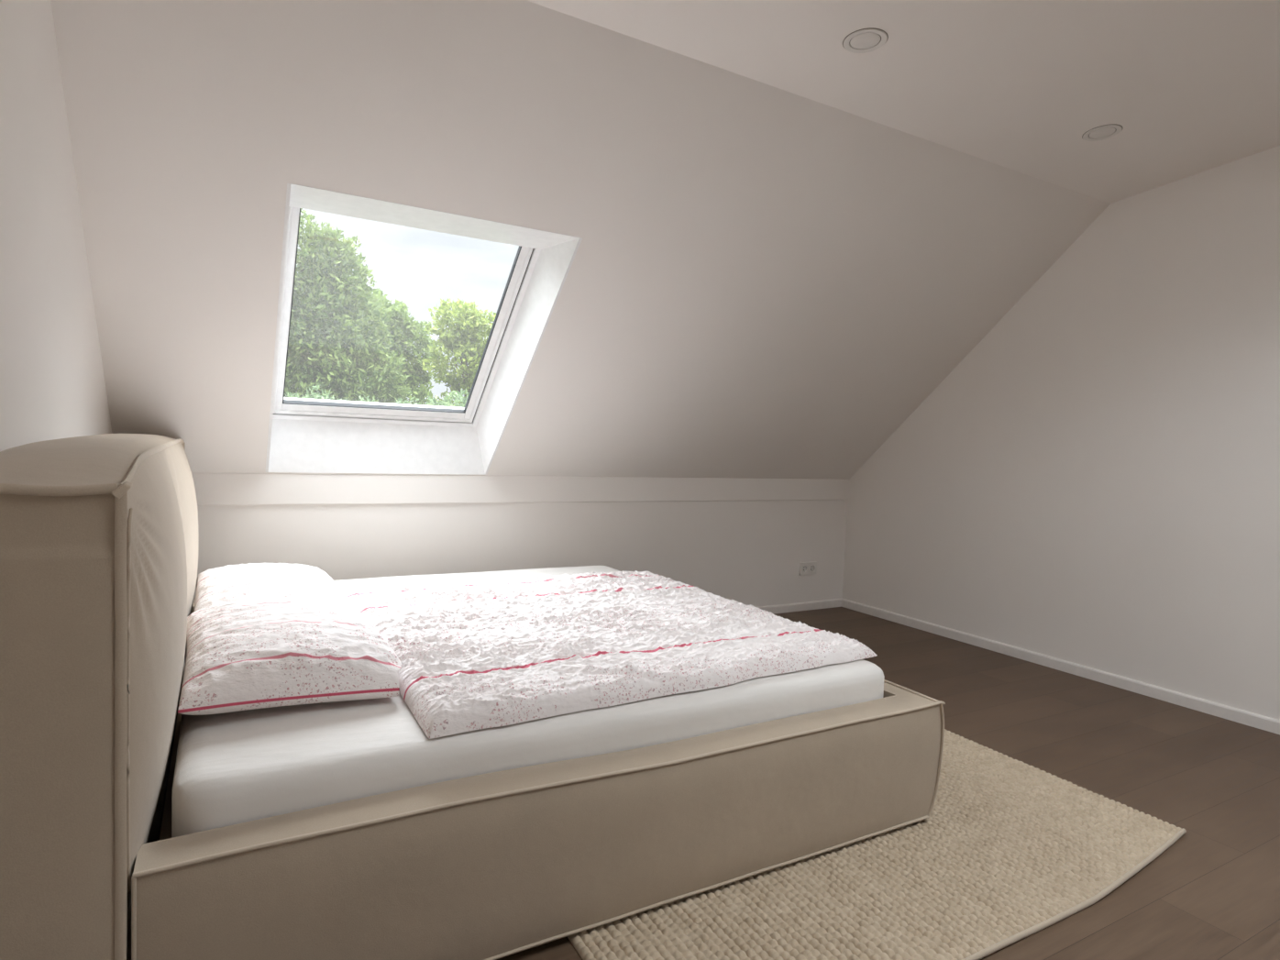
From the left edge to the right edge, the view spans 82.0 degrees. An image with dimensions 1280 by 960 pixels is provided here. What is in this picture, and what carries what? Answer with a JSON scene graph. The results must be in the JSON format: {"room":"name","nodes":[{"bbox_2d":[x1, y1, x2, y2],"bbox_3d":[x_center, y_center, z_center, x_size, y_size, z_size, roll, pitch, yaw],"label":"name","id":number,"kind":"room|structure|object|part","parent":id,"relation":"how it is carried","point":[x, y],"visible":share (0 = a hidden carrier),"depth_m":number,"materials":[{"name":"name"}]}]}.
{"room":"bedroom","nodes":[
{"label":"bedroom","id":0,"kind":"room"},
{"bbox_2d":[0,0,112,452],"bbox_3d":[-0.843,-0.408,0.474,0.200,3.100,6.808,0,3,-30],"label":"wall","id":1,"kind":"structure","parent":0,"point":[52,383],"depth_m":1.86,"materials":[{"name":"paint"}]},
{"bbox_2d":[183,499,847,663],"bbox_3d":[-0.459,0.457,4.568,4.936,0.970,0.200,0,3,-30],"label":"wall","id":2,"kind":"structure","parent":0,"point":[745,552],"depth_m":4.42,"materials":[{"name":"paint"}]},
{"bbox_2d":[183,598,842,673],"bbox_3d":[-0.423,0.918,4.499,4.536,0.060,0.016,0,3,-30],"label":"baseboard","id":3,"kind":"structure","parent":2,"relation":"attached to","point":[835,602],"depth_m":5.41,"materials":[{"name":"paint"}]},
{"bbox_2d":[191,473,849,505],"bbox_3d":[-0.394,0.057,4.460,4.536,0.154,0.021,0,3,-30],"label":"wall shelf","id":4,"kind":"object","parent":2,"relation":"attached to","point":[211,489],"depth_m":4.17,"materials":[{"name":"paint"}]},
{"bbox_2d":[798,561,816,575],"bbox_3d":[1.238,0.651,5.425,0.157,0.094,0.017,0,3,-30],"label":"wall socket","id":5,"kind":"object","parent":2,"relation":"attached to","point":[805,568],"visible":1,"depth_m":5.42,"materials":[{"name":"white plastic"}]},
{"bbox_2d":[50,0,1110,479],"bbox_3d":[0.042,-0.915,3.710,4.936,1.897,2.139,0,3,-30],"label":"sloped ceiling","id":6,"kind":"structure","parent":0,"point":[763,281],"depth_m":2.97,"materials":[{"name":"paint"}]},
{"bbox_2d":[265,183,582,474],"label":"window","id":7,"kind":"structure","parent":6,"relation":"in","point":[312,435],"depth_m":3.66,"materials":[{"name":"white paint"}]},
{"bbox_3d":[-1.142,-0.747,3.446,1.104,1.004,1.098,0,3,-30],"label":"frame","id":8,"kind":"part","parent":7,"relation":"part of","materials":[{"name":"white paint"}]},
{"bbox_2d":[156,606,1279,959],"bbox_3d":[1.151,1.255,1.735,4.936,0.200,6.808,0,3,-30],"label":"floor","id":9,"kind":"structure","parent":0,"point":[1214,893],"depth_m":2.84,"materials":[{"name":"brown wood"}]},
{"bbox_2d":[0,433,945,959],"bbox_3d":[-0.644,0.445,2.768,2.420,1.142,2.371,0,3,-30],"label":"upholstered bed","id":10,"kind":"object","parent":9,"relation":"on","point":[99,539],"visible":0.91,"depth_m":1.48,"materials":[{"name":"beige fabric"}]},
{"bbox_3d":[-1.555,0.437,2.248,0.323,1.142,2.366,0,3,-30],"label":"headboard","id":11,"kind":"part","parent":10,"relation":"part of","materials":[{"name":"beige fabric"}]},
{"bbox_2d":[171,565,884,838],"bbox_3d":[-0.553,0.632,2.822,2.004,0.193,2.084,0,3,-30],"label":"mattress","id":12,"kind":"object","parent":10,"relation":"on","point":[234,767],"visible":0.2,"depth_m":1.75,"materials":[{"name":"white fabric"}]},
{"bbox_2d":[193,562,348,612],"bbox_3d":[-1.437,0.418,2.846,0.519,0.140,0.808,0,3,-30],"label":"pillow","id":13,"kind":"object","parent":12,"relation":"on","point":[228,583],"visible":0.66,"depth_m":2.69,"materials":[{"name":"white fabric"}]},
{"bbox_2d":[177,596,402,715],"bbox_3d":[-1.030,0.460,2.125,0.544,0.164,0.831,0,3,-30],"label":"pillow","id":14,"kind":"object","parent":12,"relation":"on","point":[241,655],"visible":0.98,"depth_m":1.87,"materials":[{"name":"fabric"}]},
{"bbox_2d":[345,570,877,739],"bbox_3d":[-0.218,0.509,2.778,1.540,0.076,1.638,0,3,-30],"label":"duvet","id":15,"kind":"object","parent":12,"relation":"on","point":[473,656],"visible":0.99,"depth_m":2.38,"materials":[{"name":"fabric"}]},
{"bbox_3d":[-0.537,0.813,2.845,2.153,0.394,2.347,0,3,-30],"label":"bed frame","id":16,"kind":"part","parent":10,"relation":"part of","materials":[{"name":"beige fabric"}]},
{"bbox_2d":[566,728,1186,959],"bbox_3d":[0.554,1.082,2.502,1.987,0.021,1.570,0,3,-30],"label":"rug","id":17,"kind":"object","parent":9,"relation":"on","point":[1009,849],"visible":0.49,"depth_m":2.02,"materials":[{"name":"fabric"}]},
{"bbox_2d":[526,0,1279,203],"bbox_3d":[1.284,-1.538,1.541,4.636,0.276,2.963,0,3,-30],"label":"ceiling","id":18,"kind":"structure","parent":0,"point":[1192,87],"depth_m":2.65,"materials":[{"name":"paint"}]},
{"bbox_2d":[842,27,888,53],"bbox_3d":[0.759,-1.479,2.482,0.147,0.011,0.147,0,3,-30],"label":"recessed light","id":19,"kind":"object","parent":18,"relation":"in","point":[863,40],"visible":1,"depth_m":2.48,"materials":[{"name":"white plastic"}]},
{"bbox_2d":[849,32,880,48],"bbox_3d":[0.759,-1.480,2.482,0.097,0.008,0.097,0,3,-30],"label":"diffuser","id":20,"kind":"object","parent":19,"relation":"attached to","point":[859,39],"depth_m":2.48,"materials":[{"name":"white plastic"}]},
{"bbox_2d":[1081,123,1122,141],"bbox_3d":[1.982,-1.489,3.160,0.147,0.018,0.147,0,3,-30],"label":"recessed light","id":21,"kind":"object","parent":18,"relation":"in","point":[1106,131],"visible":1,"depth_m":3.15,"materials":[{"name":"white plastic"}]},
{"bbox_2d":[1089,127,1115,138],"bbox_3d":[1.982,-1.490,3.160,0.097,0.012,0.097,0,3,-30],"label":"diffuser","id":22,"kind":"object","parent":21,"relation":"attached to","point":[1099,132],"depth_m":3.16,"materials":[{"name":"white plastic"}]},
{"bbox_2d":[841,144,1279,720],"bbox_3d":[3.271,-0.375,2.821,0.200,3.100,6.808,0,3,-30],"label":"wall","id":23,"kind":"structure","parent":0,"point":[1095,483],"depth_m":3.89,"materials":[{"name":"paint"}]},
{"bbox_2d":[841,598,1279,734],"bbox_3d":[3.123,1.142,2.841,0.016,0.060,6.392,0,3,-30],"label":"baseboard","id":24,"kind":"structure","parent":23,"relation":"attached to","point":[1247,718],"depth_m":4.02,"materials":[{"name":"paint"}]},
{"label":"outside","id":25,"kind":"structure","parent":0,"visible":0},
{"bbox_3d":[-49.365,-2.215,126.949,340.000,0.277,260.000,0,3,-30],"label":"ground","id":26,"kind":"structure","parent":25,"visible":0},
{"bbox_2d":[284,385,378,402],"bbox_3d":[-5.380,1.982,12.270,3.298,7.137,2.361,1,3,-22],"label":"shrub","id":27,"kind":"object","parent":26,"relation":"on","point":[290,394],"visible":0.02,"depth_m":11.99,"materials":[{"name":"green plant"}]},
{"bbox_2d":[283,208,412,403],"bbox_3d":[-6.818,-0.031,15.173,4.052,10.737,3.485,0,3,-30],"label":"tree","id":28,"kind":"object","parent":26,"relation":"on","point":[320,351],"visible":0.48,"depth_m":14.44,"materials":[{"name":"broadleaf foliage"},{"name":"bark"}]},
{"bbox_2d":[342,287,440,405],"bbox_3d":[-7.307,0.003,19.598,3.386,10.165,4.040,5,4,42],"label":"tree","id":29,"kind":"object","parent":26,"relation":"on","point":[404,331],"visible":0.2,"depth_m":19.23,"materials":[{"name":"green plant"}]},
{"bbox_2d":[395,388,469,407],"bbox_3d":[-2.969,2.187,10.681,2.478,7.079,1.937,0,3,-30],"label":"shrub","id":30,"kind":"object","parent":26,"relation":"on","point":[446,402],"visible":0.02,"depth_m":10.42,"materials":[{"name":"green plant"}]},
{"bbox_2d":[421,297,496,407],"bbox_3d":[-3.800,0.718,16.364,2.269,9.347,1.883,0,3,-30],"label":"tree","id":31,"kind":"object","parent":26,"relation":"on","point":[462,338],"visible":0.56,"depth_m":15.70,"materials":[{"name":"green plant"}]}
]}

